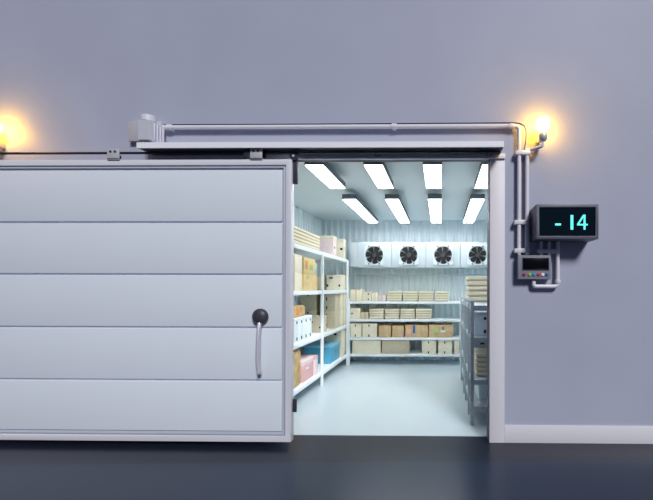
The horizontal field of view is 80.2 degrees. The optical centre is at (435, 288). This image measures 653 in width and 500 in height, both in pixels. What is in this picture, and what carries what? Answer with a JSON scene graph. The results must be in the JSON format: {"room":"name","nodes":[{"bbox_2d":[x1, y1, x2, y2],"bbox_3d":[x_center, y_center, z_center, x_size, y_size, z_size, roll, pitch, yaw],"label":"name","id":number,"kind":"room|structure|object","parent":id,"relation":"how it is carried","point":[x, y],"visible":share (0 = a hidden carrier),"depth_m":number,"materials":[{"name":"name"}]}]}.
{"room":"warehouse","nodes":[
{"label":"warehouse","id":0,"kind":"room"},
{"bbox_2d":[294,205,320,354],"bbox_3d":[-2.409,0.020,5.624,0.086,2.850,3.900,0,0,1],"label":"wall","id":1,"kind":"structure","parent":0,"point":[303,220],"depth_m":6.65,"materials":[{"name":"silver metal"}]},
{"bbox_2d":[0,0,652,425],"bbox_3d":[-0.448,-1.051,3.577,13.000,5.000,0.140,0,0,1],"label":"wall","id":2,"kind":"structure","parent":0,"point":[74,74],"depth_m":3.50,"materials":[{"name":"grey paint"}]},
{"bbox_2d":[0,141,503,157],"bbox_3d":[-1.870,-1.290,3.426,4.959,0.072,0.200,0,0,1],"label":"door track","id":3,"kind":"object","parent":2,"relation":"attached to","point":[377,148],"visible":0.84,"depth_m":3.34,"materials":[{"name":"black metal"}]},
{"bbox_2d":[128,114,164,142],"bbox_3d":[-2.737,-1.457,3.429,0.353,0.260,0.220,0,0,1],"label":"motor","id":4,"kind":"object","parent":3,"relation":"on","point":[146,129],"visible":0.82,"depth_m":3.36,"materials":[{"name":"grey paint"}]},
{"bbox_2d":[0,149,299,441],"bbox_3d":[-2.792,0.055,3.377,3.056,2.678,0.145,0,0,1],"label":"sliding door","id":5,"kind":"structure","parent":3,"relation":"hanging from","point":[141,300],"depth_m":3.39,"materials":[{"name":"white paint"}]},
{"bbox_2d":[162,123,529,254],"bbox_3d":[-0.850,-0.938,3.476,3.455,1.228,0.071,0,0,1],"label":"conduit","id":6,"kind":"object","parent":2,"relation":"attached to","point":[519,153],"visible":0.97,"depth_m":3.44,"materials":[{"name":"white plastic"}]},
{"bbox_2d":[164,122,526,149],"bbox_3d":[-0.862,-1.431,3.469,3.420,0.259,0.015,0,0,1],"label":"cable","id":7,"kind":"object","parent":6,"relation":"attached to","point":[470,122],"visible":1,"depth_m":3.46,"materials":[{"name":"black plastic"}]},
{"bbox_2d":[266,154,504,159],"bbox_3d":[-0.478,-1.250,3.491,2.261,0.046,0.032,0,0,1],"label":"trim","id":8,"kind":"structure","parent":2,"relation":"attached to","point":[268,156],"depth_m":3.48,"materials":[{"name":"white paint"}]},
{"bbox_2d":[298,160,487,161],"bbox_3d":[-0.471,-1.262,3.575,1.953,0.012,0.144,0,0,1],"label":"trim","id":9,"kind":"structure","parent":2,"relation":"attached to","point":[298,160],"depth_m":3.61,"materials":[{"name":"grey"}]},
{"bbox_2d":[487,159,489,441],"bbox_3d":[0.506,0.093,3.561,0.006,2.717,0.144,0,0,1],"label":"trim","id":10,"kind":"structure","parent":2,"relation":"attached to","point":[488,161],"depth_m":3.53,"materials":[{"name":"grey"}]},
{"bbox_2d":[489,159,504,442],"bbox_3d":[0.579,0.113,3.486,0.142,2.676,0.012,0,0,1],"label":"trim","id":11,"kind":"structure","parent":2,"relation":"attached to","point":[497,166],"depth_m":3.48,"materials":[{"name":"white paint"}]},
{"bbox_2d":[525,155,528,254],"bbox_3d":[0.851,-0.800,3.443,0.038,0.958,0.038,0,0,1],"label":"conduit","id":12,"kind":"object","parent":2,"relation":"attached to","point":[526,156],"visible":0.9,"depth_m":3.43,"materials":[{"name":"white plastic"}]},
{"bbox_2d":[516,254,550,280],"bbox_3d":[0.913,-0.197,3.440,0.310,0.253,0.096,0,0,1],"label":"control box","id":13,"kind":"object","parent":2,"relation":"attached to","point":[528,267],"visible":1,"depth_m":3.40,"materials":[{"name":"grey plastic"}]},
{"bbox_2d":[525,116,549,151],"bbox_3d":[0.948,-1.426,3.411,0.138,0.289,0.227,0,0,-44],"label":"wall lamp","id":14,"kind":"object","parent":2,"relation":"attached to","point":[543,122],"visible":0.99,"depth_m":3.34,"materials":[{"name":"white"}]},
{"bbox_2d":[539,131,546,141],"bbox_3d":[0.979,-1.387,3.372,0.078,0.078,0.078,0,0,1],"label":"socket","id":15,"kind":"object","parent":14,"relation":"attached to","point":[543,134],"depth_m":3.34,"materials":[{"name":"grey metal"}]},
{"bbox_2d":[532,242,560,287],"bbox_3d":[1.028,-0.224,3.450,0.269,0.436,0.071,0,0,1],"label":"conduit","id":16,"kind":"object","parent":2,"relation":"attached to","point":[540,250],"visible":0.98,"depth_m":3.42,"materials":[{"name":"white plastic"}]},
{"bbox_2d":[530,204,598,241],"bbox_3d":[1.159,-0.593,3.364,0.545,0.306,0.240,0,0,1],"label":"display","id":17,"kind":"object","parent":2,"relation":"attached to","point":[548,222],"visible":1,"depth_m":3.26,"materials":[{"name":"grey plastic"}]},
{"bbox_2d":[504,425,652,443],"bbox_3d":[3.346,1.373,3.448,5.399,0.168,0.012,0,0,1],"label":"baseboard","id":18,"kind":"structure","parent":2,"relation":"attached to","point":[596,434],"depth_m":3.47,"materials":[{"name":"white paint"}]},
{"bbox_2d":[0,360,652,499],"bbox_3d":[-0.474,1.509,2.057,13.000,0.120,11.100,0,0,1],"label":"floor","id":19,"kind":"structure","parent":0,"point":[307,467],"depth_m":3.11,"materials":[{"name":"blue concrete"}]},
{"bbox_2d":[293,243,348,395],"bbox_3d":[-2.021,0.446,5.461,0.693,2.000,3.065,0,0,1],"label":"shelving unit","id":20,"kind":"object","parent":19,"relation":"on","point":[320,257],"visible":0.33,"depth_m":5.50,"materials":[{"name":"white metal"}]},
{"bbox_2d":[294,318,298,343],"bbox_3d":[-1.891,0.517,4.594,0.332,0.310,0.149,0,0,1],"label":"file box","id":21,"kind":"object","parent":20,"relation":"on","point":[296,320],"visible":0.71,"depth_m":4.58,"materials":[{"name":"white cardboard"}]},
{"bbox_2d":[294,305,304,317],"bbox_3d":[-1.892,0.287,4.752,0.285,0.150,0.410,0,0,1],"label":"parcel","id":22,"kind":"object","parent":21,"relation":"on","point":[299,310],"visible":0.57,"depth_m":4.74,"materials":[{"name":"orange cardboard"}]},
{"bbox_2d":[293,349,300,388],"bbox_3d":[-1.938,0.997,4.497,0.403,0.463,0.540,0,0,1],"label":"parcel","id":23,"kind":"object","parent":20,"relation":"on","point":[297,353],"visible":0.23,"depth_m":4.63,"materials":[{"name":"beige cardboard"}]},
{"bbox_2d":[294,272,301,290],"bbox_3d":[-1.981,-0.094,4.493,0.512,0.225,0.530,0,0,1],"label":"carton","id":24,"kind":"object","parent":20,"relation":"on","point":[297,276],"visible":0.22,"depth_m":4.60,"materials":[{"name":"beige cardboard"}]},
{"bbox_2d":[294,254,301,272],"bbox_3d":[-1.981,-0.319,4.493,0.512,0.225,0.530,0,0,1],"label":"carton","id":25,"kind":"object","parent":24,"relation":"on","point":[297,258],"visible":0.19,"depth_m":4.62,"materials":[{"name":"beige cardboard"}]},
{"bbox_2d":[295,317,303,341],"bbox_3d":[-1.889,0.517,4.749,0.332,0.310,0.149,0,0,1],"label":"file box","id":26,"kind":"object","parent":20,"relation":"on","point":[300,318],"visible":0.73,"depth_m":4.72,"materials":[{"name":"white cardboard"}]},
{"bbox_2d":[300,316,307,339],"bbox_3d":[-1.887,0.517,4.904,0.332,0.310,0.149,0,0,1],"label":"file box","id":27,"kind":"object","parent":20,"relation":"on","point":[305,320],"visible":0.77,"depth_m":4.89,"materials":[{"name":"white cardboard"}]},
{"bbox_2d":[300,356,313,382],"bbox_3d":[-1.931,1.091,5.027,0.403,0.275,0.400,0,0,1],"label":"carton","id":28,"kind":"object","parent":20,"relation":"on","point":[306,361],"visible":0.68,"depth_m":4.99,"materials":[{"name":"pink paper"}]},
{"bbox_2d":[294,240,319,250],"bbox_3d":[-2.024,-0.578,4.759,0.580,0.044,1.460,0,0,1],"label":"carton","id":29,"kind":"object","parent":20,"relation":"on","point":[296,242],"visible":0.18,"depth_m":4.94,"materials":[{"name":"beige cardboard"}]},
{"bbox_2d":[294,237,319,247],"bbox_3d":[-2.026,-0.622,4.759,0.580,0.044,1.460,0,0,1],"label":"carton","id":30,"kind":"object","parent":29,"relation":"on","point":[295,238],"visible":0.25,"depth_m":4.95,"materials":[{"name":"beige cardboard"}]},
{"bbox_2d":[294,233,319,244],"bbox_3d":[-2.021,-0.666,4.759,0.580,0.044,1.460,0,0,1],"label":"carton","id":31,"kind":"object","parent":30,"relation":"on","point":[295,234],"visible":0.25,"depth_m":4.93,"materials":[{"name":"beige cardboard"}]},
{"bbox_2d":[294,230,319,241],"bbox_3d":[-2.027,-0.710,4.759,0.580,0.044,1.460,0,0,1],"label":"carton","id":32,"kind":"object","parent":31,"relation":"on","point":[295,231],"visible":0.22,"depth_m":4.95,"materials":[{"name":"beige cardboard"}]},
{"bbox_2d":[294,226,319,238],"bbox_3d":[-2.022,-0.754,4.759,0.580,0.044,1.460,0,0,1],"label":"carton","id":33,"kind":"object","parent":32,"relation":"on","point":[295,227],"visible":0.22,"depth_m":4.94,"materials":[{"name":"beige cardboard"}]},
{"bbox_2d":[304,315,311,338],"bbox_3d":[-1.885,0.517,5.059,0.332,0.310,0.149,0,0,1],"label":"file box","id":34,"kind":"object","parent":20,"relation":"on","point":[309,316],"visible":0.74,"depth_m":5.04,"materials":[{"name":"white cardboard"}]},
{"bbox_2d":[302,274,314,289],"bbox_3d":[-1.982,-0.092,5.098,0.493,0.222,0.420,0,0,1],"label":"carton","id":35,"kind":"object","parent":20,"relation":"on","point":[308,280],"visible":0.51,"depth_m":5.04,"materials":[{"name":"cardboard"}]},
{"bbox_2d":[302,257,314,274],"bbox_3d":[-1.982,-0.316,5.098,0.493,0.219,0.420,0,0,1],"label":"carton","id":36,"kind":"object","parent":35,"relation":"on","point":[308,264],"visible":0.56,"depth_m":5.04,"materials":[{"name":"cardboard"}]},
{"bbox_2d":[301,355,317,374],"bbox_3d":[-1.903,1.094,5.317,0.370,0.270,0.140,0,0,1],"label":"carton","id":37,"kind":"object","parent":20,"relation":"on","point":[315,362],"visible":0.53,"depth_m":5.28,"materials":[{"name":"pink cardboard"}]},
{"bbox_2d":[304,310,319,315],"bbox_3d":[-2.182,0.524,6.415,0.280,0.295,0.232,0,0,1],"label":"carton","id":38,"kind":"object","parent":20,"relation":"on","point":[312,313],"visible":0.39,"depth_m":6.30,"materials":[{"name":"grey cardboard"}]},
{"bbox_2d":[300,294,319,310],"bbox_3d":[-2.181,0.229,6.415,0.280,0.295,0.232,0,0,1],"label":"carton","id":39,"kind":"object","parent":38,"relation":"on","point":[311,302],"visible":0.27,"depth_m":6.30,"materials":[{"name":"grey cardboard"}]},
{"bbox_2d":[312,315,326,331],"bbox_3d":[-1.835,0.545,5.785,0.210,0.255,0.162,0,0,1],"label":"carton","id":40,"kind":"object","parent":20,"relation":"on","point":[316,319],"visible":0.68,"depth_m":5.71,"materials":[{"name":"grey cardboard"}]},
{"bbox_2d":[304,341,339,363],"bbox_3d":[-1.937,1.074,6.338,0.455,0.310,0.560,0,0,1],"label":"crate","id":41,"kind":"object","parent":20,"relation":"on","point":[331,348],"visible":0.89,"depth_m":6.07,"materials":[{"name":"teal plastic"}]},
{"bbox_2d":[317,275,326,289],"bbox_3d":[-2.150,-0.119,6.837,0.270,0.275,0.297,0,0,1],"label":"carton","id":42,"kind":"object","parent":20,"relation":"on","point":[318,276],"visible":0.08,"depth_m":6.70,"materials":[{"name":"grey cardboard"}]},
{"bbox_2d":[319,236,336,255],"bbox_3d":[-1.910,-0.726,6.277,0.402,0.340,0.180,0,0,1],"label":"carton","id":43,"kind":"object","parent":20,"relation":"on","point":[327,243],"visible":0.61,"depth_m":6.19,"materials":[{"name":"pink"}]},
{"bbox_2d":[320,310,338,327],"bbox_3d":[-1.842,0.525,6.415,0.260,0.295,0.242,0,0,1],"label":"carton","id":44,"kind":"object","parent":20,"relation":"on","point":[332,316],"visible":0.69,"depth_m":6.30,"materials":[{"name":"grey cardboard"}]},
{"bbox_2d":[320,294,338,310],"bbox_3d":[-1.841,0.230,6.415,0.260,0.295,0.242,0,0,1],"label":"carton","id":45,"kind":"object","parent":44,"relation":"on","point":[331,301],"visible":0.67,"depth_m":6.30,"materials":[{"name":"grey cardboard"}]},
{"bbox_2d":[316,329,345,356],"bbox_3d":[-1.957,0.991,6.830,0.500,0.475,0.307,0,0,1],"label":"carton","id":46,"kind":"object","parent":20,"relation":"on","point":[340,336],"visible":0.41,"depth_m":6.68,"materials":[{"name":"grey cardboard"}]},
{"bbox_2d":[326,275,345,289],"bbox_3d":[-1.845,-0.118,6.833,0.280,0.275,0.297,0,0,1],"label":"carton","id":47,"kind":"object","parent":20,"relation":"on","point":[334,282],"visible":0.99,"depth_m":6.69,"materials":[{"name":"grey cardboard"}]},
{"bbox_2d":[336,239,345,258],"bbox_3d":[-1.927,-0.741,6.904,0.450,0.370,0.157,0,0,1],"label":"carton","id":48,"kind":"object","parent":20,"relation":"on","point":[340,243],"visible":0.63,"depth_m":6.83,"materials":[{"name":"grey cardboard"}]},
{"bbox_2d":[339,309,345,326],"bbox_3d":[-1.903,0.524,6.785,0.407,0.295,0.395,0,0,1],"label":"carton","id":49,"kind":"object","parent":20,"relation":"on","point":[342,313],"visible":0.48,"depth_m":6.73,"materials":[{"name":"beige cardboard"}]},
{"bbox_2d":[338,293,345,309],"bbox_3d":[-1.902,0.230,6.785,0.407,0.295,0.395,0,0,1],"label":"carton","id":50,"kind":"object","parent":49,"relation":"on","point":[342,296],"visible":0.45,"depth_m":6.73,"materials":[{"name":"beige cardboard"}]},
{"bbox_2d":[348,298,460,364],"bbox_3d":[-0.584,0.814,7.244,2.185,1.270,0.509,0,0,1],"label":"shelving unit","id":51,"kind":"object","parent":19,"relation":"on","point":[413,353],"visible":0.46,"depth_m":7.01,"materials":[{"name":"white metal"}]},
{"bbox_2d":[350,313,360,318],"bbox_3d":[-1.537,0.519,7.211,0.187,0.100,0.342,0,0,1],"label":"carton","id":52,"kind":"object","parent":51,"relation":"on","point":[352,316],"visible":0.59,"depth_m":7.04,"materials":[{"name":"grey cardboard"}]},
{"bbox_2d":[350,307,363,313],"bbox_3d":[-1.537,0.419,7.211,0.187,0.100,0.342,0,0,1],"label":"carton","id":53,"kind":"object","parent":52,"relation":"on","point":[356,310],"visible":0.96,"depth_m":7.04,"materials":[{"name":"grey cardboard"}]},
{"bbox_2d":[350,322,364,336],"bbox_3d":[-1.526,0.791,7.221,0.217,0.260,0.362,0,0,1],"label":"carton","id":54,"kind":"object","parent":51,"relation":"on","point":[356,328],"visible":0.89,"depth_m":7.05,"materials":[{"name":"grey cardboard"}]},
{"bbox_2d":[350,289,364,300],"bbox_3d":[-1.523,0.119,7.211,0.221,0.225,0.342,0,0,1],"label":"carton","id":55,"kind":"object","parent":51,"relation":"on","point":[355,294],"visible":0.97,"depth_m":7.04,"materials":[{"name":"beige cardboard"}]},
{"bbox_2d":[352,340,381,353],"bbox_3d":[-1.321,1.106,7.219,0.537,0.258,0.360,0,0,1],"label":"carton","id":56,"kind":"object","parent":51,"relation":"on","point":[358,346],"visible":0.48,"depth_m":7.04,"materials":[{"name":"beige cardboard"}]},
{"bbox_2d":[362,292,374,300],"bbox_3d":[-1.313,0.145,7.208,0.183,0.175,0.342,0,0,1],"label":"carton","id":57,"kind":"object","parent":51,"relation":"on","point":[366,296],"visible":0.95,"depth_m":7.04,"materials":[{"name":"grey cardboard"}]},
{"bbox_2d":[362,322,379,336],"bbox_3d":[-1.263,0.791,7.217,0.278,0.260,0.362,0,0,1],"label":"carton","id":58,"kind":"object","parent":51,"relation":"on","point":[370,329],"visible":0.97,"depth_m":7.04,"materials":[{"name":"grey cardboard"}]},
{"bbox_2d":[372,293,379,300],"bbox_3d":[-1.161,0.153,7.186,0.107,0.160,0.302,0,0,1],"label":"carton","id":59,"kind":"object","parent":51,"relation":"on","point":[374,295],"visible":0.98,"depth_m":7.04,"materials":[{"name":"beige cardboard"}]},
{"bbox_2d":[378,295,387,300],"bbox_3d":[-1.028,0.173,7.184,0.145,0.120,0.302,0,0,1],"label":"carton","id":60,"kind":"object","parent":51,"relation":"on","point":[380,297],"visible":0.91,"depth_m":7.04,"materials":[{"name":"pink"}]},
{"bbox_2d":[379,324,392,336],"bbox_3d":[-0.970,0.809,7.213,0.232,0.225,0.362,0,0,1],"label":"carton","id":61,"kind":"object","parent":51,"relation":"on","point":[385,330],"visible":0.97,"depth_m":7.04,"materials":[{"name":"beige cardboard"}]},
{"bbox_2d":[382,340,410,353],"bbox_3d":[-0.765,1.107,7.211,0.522,0.258,0.360,0,0,1],"label":"carton","id":62,"kind":"object","parent":51,"relation":"on","point":[388,346],"visible":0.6,"depth_m":7.03,"materials":[{"name":"beige cardboard"}]},
{"bbox_2d":[392,324,405,336],"bbox_3d":[-0.718,0.810,7.209,0.225,0.225,0.363,0,0,1],"label":"carton","id":63,"kind":"object","parent":51,"relation":"on","point":[398,330],"visible":0.95,"depth_m":7.03,"materials":[{"name":"brown cardboard"}]},
{"bbox_2d":[400,315,415,318],"bbox_3d":[-0.536,0.548,7.208,0.274,0.046,0.360,0,0,1],"label":"carton","id":64,"kind":"object","parent":51,"relation":"on","point":[401,317],"visible":0.86,"depth_m":7.04,"materials":[{"name":"beige cardboard"}]},
{"bbox_2d":[400,313,415,315],"bbox_3d":[-0.535,0.501,7.208,0.274,0.046,0.360,0,0,1],"label":"carton","id":65,"kind":"object","parent":64,"relation":"on","point":[414,314],"visible":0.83,"depth_m":7.03,"materials":[{"name":"beige cardboard"}]},
{"bbox_2d":[400,311,415,313],"bbox_3d":[-0.538,0.454,7.208,0.274,0.046,0.360,0,0,1],"label":"carton","id":66,"kind":"object","parent":65,"relation":"on","point":[401,312],"visible":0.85,"depth_m":7.04,"materials":[{"name":"beige cardboard"}]},
{"bbox_2d":[400,308,415,311],"bbox_3d":[-0.536,0.407,7.208,0.274,0.046,0.360,0,0,1],"label":"carton","id":67,"kind":"object","parent":66,"relation":"on","point":[402,309],"visible":0.98,"depth_m":7.03,"materials":[{"name":"beige cardboard"}]},
{"bbox_2d":[405,323,428,337],"bbox_3d":[-0.364,0.806,7.204,0.431,0.235,0.363,0,0,1],"label":"carton","id":68,"kind":"object","parent":51,"relation":"on","point":[411,329],"visible":1,"depth_m":7.03,"materials":[{"name":"brown cardboard"}]},
{"bbox_2d":[416,315,431,318],"bbox_3d":[-0.233,0.548,7.204,0.297,0.046,0.360,0,0,1],"label":"carton","id":69,"kind":"object","parent":51,"relation":"on","point":[417,317],"visible":0.82,"depth_m":7.04,"materials":[{"name":"beige cardboard"}]},
{"bbox_2d":[416,313,431,316],"bbox_3d":[-0.233,0.501,7.204,0.297,0.046,0.360,0,0,1],"label":"carton","id":70,"kind":"object","parent":69,"relation":"on","point":[428,315],"visible":0.78,"depth_m":7.03,"materials":[{"name":"beige cardboard"}]},
{"bbox_2d":[416,311,431,313],"bbox_3d":[-0.231,0.454,7.204,0.297,0.046,0.360,0,0,1],"label":"carton","id":71,"kind":"object","parent":70,"relation":"on","point":[416,311],"visible":0.7,"depth_m":7.04,"materials":[{"name":"beige cardboard"}]},
{"bbox_2d":[416,308,431,311],"bbox_3d":[-0.226,0.407,7.204,0.297,0.046,0.360,0,0,1],"label":"carton","id":72,"kind":"object","parent":71,"relation":"on","point":[417,309],"visible":1,"depth_m":7.03,"materials":[{"name":"beige cardboard"}]},
{"bbox_2d":[422,340,435,353],"bbox_3d":[-0.127,1.109,7.201,0.274,0.258,0.362,0,0,1],"label":"carton","id":73,"kind":"object","parent":51,"relation":"on","point":[428,346],"visible":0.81,"depth_m":7.03,"materials":[{"name":"grey cardboard"}]},
{"bbox_2d":[429,323,452,337],"bbox_3d":[0.099,0.804,7.198,0.457,0.240,0.363,0,0,1],"label":"carton","id":74,"kind":"object","parent":51,"relation":"on","point":[436,330],"visible":1,"depth_m":7.02,"materials":[{"name":"brown cardboard"}]},
{"bbox_2d":[438,340,451,353],"bbox_3d":[0.180,1.109,7.197,0.270,0.258,0.362,0,0,1],"label":"carton","id":75,"kind":"object","parent":51,"relation":"on","point":[444,346],"visible":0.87,"depth_m":7.02,"materials":[{"name":"grey cardboard"}]},
{"bbox_2d":[453,340,458,353],"bbox_3d":[0.397,1.111,7.195,0.095,0.255,0.360,0,0,1],"label":"carton","id":76,"kind":"object","parent":51,"relation":"on","point":[455,342],"visible":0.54,"depth_m":7.02,"materials":[{"name":"beige cardboard"}]},
{"bbox_2d":[460,297,486,424],"bbox_3d":[0.716,0.789,4.905,0.672,1.325,1.971,0,0,1],"label":"storage rack","id":77,"kind":"object","parent":19,"relation":"on","point":[468,375],"visible":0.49,"depth_m":4.19,"materials":[{"name":"grey metal"}]},
{"bbox_2d":[461,368,486,411],"bbox_3d":[0.718,1.279,4.905,0.655,0.055,1.970,0,0,1],"label":"shelf","id":78,"kind":"object","parent":77,"relation":"attached to","point":[479,405],"depth_m":4.07,"materials":[{"name":"grey metal"}]},
{"bbox_2d":[461,350,486,384],"bbox_3d":[0.719,0.994,4.905,0.655,0.055,1.970,0,0,1],"label":"shelf","id":79,"kind":"object","parent":77,"relation":"attached to","point":[476,380],"depth_m":3.98,"materials":[{"name":"grey metal"}]},
{"bbox_2d":[461,321,486,342],"bbox_3d":[0.720,0.544,4.905,0.655,0.055,1.970,0,0,1],"label":"shelf","id":80,"kind":"object","parent":77,"relation":"attached to","point":[472,338],"depth_m":3.93,"materials":[{"name":"grey metal"}]},
{"bbox_2d":[461,300,486,310],"bbox_3d":[0.721,0.204,4.905,0.655,0.055,1.970,0,0,1],"label":"shelf","id":81,"kind":"object","parent":77,"relation":"attached to","point":[476,306],"depth_m":4.19,"materials":[{"name":"grey metal"}]},
{"bbox_2d":[466,296,486,301],"bbox_3d":[0.717,0.140,5.141,0.568,0.068,0.500,0,0,1],"label":"carton","id":82,"kind":"object","parent":77,"relation":"on","point":[475,299],"visible":0.3,"depth_m":4.89,"materials":[{"name":"beige cardboard"}]},
{"bbox_2d":[466,291,486,296],"bbox_3d":[0.716,0.071,5.141,0.568,0.068,0.500,0,0,1],"label":"carton","id":83,"kind":"object","parent":82,"relation":"on","point":[469,294],"visible":0.46,"depth_m":4.89,"materials":[{"name":"beige cardboard"}]},
{"bbox_2d":[466,287,486,291],"bbox_3d":[0.719,0.002,5.141,0.568,0.068,0.500,0,0,1],"label":"carton","id":84,"kind":"object","parent":83,"relation":"on","point":[469,289],"visible":0.46,"depth_m":4.89,"materials":[{"name":"beige cardboard"}]},
{"bbox_2d":[466,281,486,286],"bbox_3d":[0.718,-0.067,5.141,0.568,0.068,0.500,0,0,1],"label":"carton","id":85,"kind":"object","parent":84,"relation":"on","point":[469,283],"visible":0.49,"depth_m":4.89,"materials":[{"name":"beige cardboard"}]},
{"bbox_2d":[466,276,486,281],"bbox_3d":[0.716,-0.136,5.141,0.568,0.068,0.500,0,0,1],"label":"carton","id":86,"kind":"object","parent":85,"relation":"on","point":[469,278],"visible":0.47,"depth_m":4.89,"materials":[{"name":"beige cardboard"}]},
{"bbox_2d":[474,312,486,334],"bbox_3d":[0.642,0.402,4.330,0.435,0.225,0.522,0,0,1],"label":"carton","id":87,"kind":"object","parent":77,"relation":"on","point":[480,318],"visible":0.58,"depth_m":4.08,"materials":[{"name":"white cardboard"}]},
{"bbox_2d":[474,343,486,347],"bbox_3d":[0.700,0.799,4.760,0.530,0.330,0.462,0,0,1],"label":"carton","id":88,"kind":"object","parent":77,"relation":"on","point":[476,345],"visible":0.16,"depth_m":4.54,"materials":[{"name":"blue"}]},
{"bbox_2d":[474,367,486,375],"bbox_3d":[0.703,0.940,4.271,0.515,0.050,0.440,0,0,1],"label":"carton","id":89,"kind":"object","parent":77,"relation":"on","point":[475,370],"visible":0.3,"depth_m":4.05,"materials":[{"name":"beige cardboard"}]},
{"bbox_2d":[474,363,486,371],"bbox_3d":[0.702,0.890,4.271,0.515,0.050,0.440,0,0,1],"label":"carton","id":90,"kind":"object","parent":89,"relation":"on","point":[479,369],"visible":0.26,"depth_m":4.06,"materials":[{"name":"beige cardboard"}]},
{"bbox_2d":[474,358,486,366],"bbox_3d":[0.698,0.840,4.271,0.515,0.050,0.440,0,0,1],"label":"carton","id":91,"kind":"object","parent":90,"relation":"on","point":[475,361],"visible":0.23,"depth_m":4.05,"materials":[{"name":"beige cardboard"}]},
{"bbox_2d":[474,354,486,362],"bbox_3d":[0.701,0.790,4.271,0.515,0.050,0.440,0,0,1],"label":"carton","id":92,"kind":"object","parent":91,"relation":"on","point":[479,360],"visible":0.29,"depth_m":4.06,"materials":[{"name":"beige cardboard"}]},
{"bbox_2d":[474,348,486,357],"bbox_3d":[0.701,0.740,4.271,0.515,0.050,0.440,0,0,1],"label":"carton","id":93,"kind":"object","parent":92,"relation":"on","point":[479,352],"visible":0.25,"depth_m":4.15,"materials":[{"name":"beige cardboard"}]},
{"bbox_2d":[475,385,486,399],"bbox_3d":[0.694,1.155,4.361,0.430,0.190,0.460,0,0,1],"label":"carton","id":94,"kind":"object","parent":77,"relation":"on","point":[481,390],"visible":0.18,"depth_m":4.14,"materials":[{"name":"white"}]},
{"bbox_2d":[294,162,486,220],"bbox_3d":[-0.503,-1.441,5.628,3.890,0.080,3.960,0,0,1],"label":"ceiling","id":95,"kind":"structure","parent":0,"point":[312,195],"depth_m":5.26,"materials":[{"name":"white"}]},
{"bbox_2d":[304,162,345,188],"bbox_3d":[-1.229,-1.328,4.173,0.196,0.150,0.870,0,0,1],"label":"ceiling lamp","id":96,"kind":"object","parent":95,"relation":"attached to","point":[323,171],"visible":0.79,"depth_m":4.07,"materials":[{"name":"grey plastic"}]},
{"bbox_2d":[342,194,377,222],"bbox_3d":[-1.202,-1.327,6.082,0.196,0.150,1.830,0,0,1],"label":"ceiling lamp","id":97,"kind":"object","parent":95,"relation":"attached to","point":[352,200],"visible":1,"depth_m":5.71,"materials":[{"name":"grey plastic"}]},
{"bbox_2d":[363,162,393,187],"bbox_3d":[-0.629,-1.326,4.164,0.196,0.150,0.870,0,0,1],"label":"ceiling lamp","id":98,"kind":"object","parent":95,"relation":"attached to","point":[378,171],"visible":0.82,"depth_m":4.03,"materials":[{"name":"white plastic"}]},
{"bbox_2d":[385,194,409,222],"bbox_3d":[-0.603,-1.326,6.074,0.196,0.150,1.830,0,0,1],"label":"ceiling lamp","id":99,"kind":"object","parent":95,"relation":"attached to","point":[394,201],"visible":1,"depth_m":5.67,"materials":[{"name":"white plastic"}]},
{"bbox_2d":[423,162,441,187],"bbox_3d":[-0.029,-1.325,4.156,0.196,0.150,0.870,0,0,1],"label":"ceiling lamp","id":100,"kind":"object","parent":95,"relation":"attached to","point":[432,170],"visible":0.82,"depth_m":4.03,"materials":[{"name":"white plastic"}]},
{"bbox_2d":[428,194,441,222],"bbox_3d":[-0.003,-1.325,6.066,0.196,0.150,1.830,0,0,1],"label":"ceiling lamp","id":101,"kind":"object","parent":95,"relation":"attached to","point":[434,200],"visible":1,"depth_m":5.66,"materials":[{"name":"white plastic"}]},
{"bbox_2d":[463,194,484,222],"bbox_3d":[0.597,-1.324,6.057,0.196,0.150,1.830,0,0,1],"label":"ceiling lamp","id":102,"kind":"object","parent":95,"relation":"attached to","point":[475,202],"visible":1,"depth_m":5.65,"materials":[{"name":"white plastic"}]},
{"bbox_2d":[474,162,486,187],"bbox_3d":[0.571,-1.324,4.147,0.196,0.150,0.870,0,0,1],"label":"ceiling lamp","id":103,"kind":"object","parent":95,"relation":"attached to","point":[481,178],"visible":0.48,"depth_m":4.16,"materials":[{"name":"white plastic"}]},
{"bbox_2d":[321,220,486,359],"bbox_3d":[-0.479,0.024,7.564,3.770,2.850,0.086,0,0,1],"label":"wall","id":104,"kind":"structure","parent":0,"point":[354,231],"depth_m":7.54,"materials":[{"name":"silver metal"}]},
{"bbox_2d":[350,242,393,268],"bbox_3d":[-1.250,-0.658,7.273,0.808,0.488,0.522,0,0,1],"label":"evaporator fan unit","id":105,"kind":"object","parent":104,"relation":"attached to","point":[364,255],"visible":0.98,"depth_m":7.07,"materials":[{"name":"white metal"}]},
{"bbox_2d":[392,242,426,268],"bbox_3d":[-0.515,-0.656,7.263,0.650,0.488,0.522,0,0,1],"label":"evaporator fan unit","id":106,"kind":"object","parent":104,"relation":"attached to","point":[405,255],"visible":0.99,"depth_m":7.06,"materials":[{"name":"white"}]},
{"bbox_2d":[357,274,486,275],"bbox_3d":[-0.145,-0.280,7.475,2.900,0.040,0.136,0,0,1],"label":"drain pipe","id":107,"kind":"object","parent":104,"relation":"attached to","point":[357,274],"visible":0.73,"depth_m":7.41,"materials":[{"name":"white metal"}]},
{"bbox_2d":[426,242,459,268],"bbox_3d":[0.141,-0.655,7.254,0.650,0.488,0.522,0,0,1],"label":"evaporator fan unit","id":108,"kind":"object","parent":104,"relation":"attached to","point":[439,255],"visible":1,"depth_m":7.04,"materials":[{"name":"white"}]},
{"bbox_2d":[459,242,486,268],"bbox_3d":[0.797,-0.653,7.245,0.650,0.488,0.522,0,0,1],"label":"evaporator fan unit","id":109,"kind":"object","parent":104,"relation":"attached to","point":[473,255],"visible":0.92,"depth_m":7.04,"materials":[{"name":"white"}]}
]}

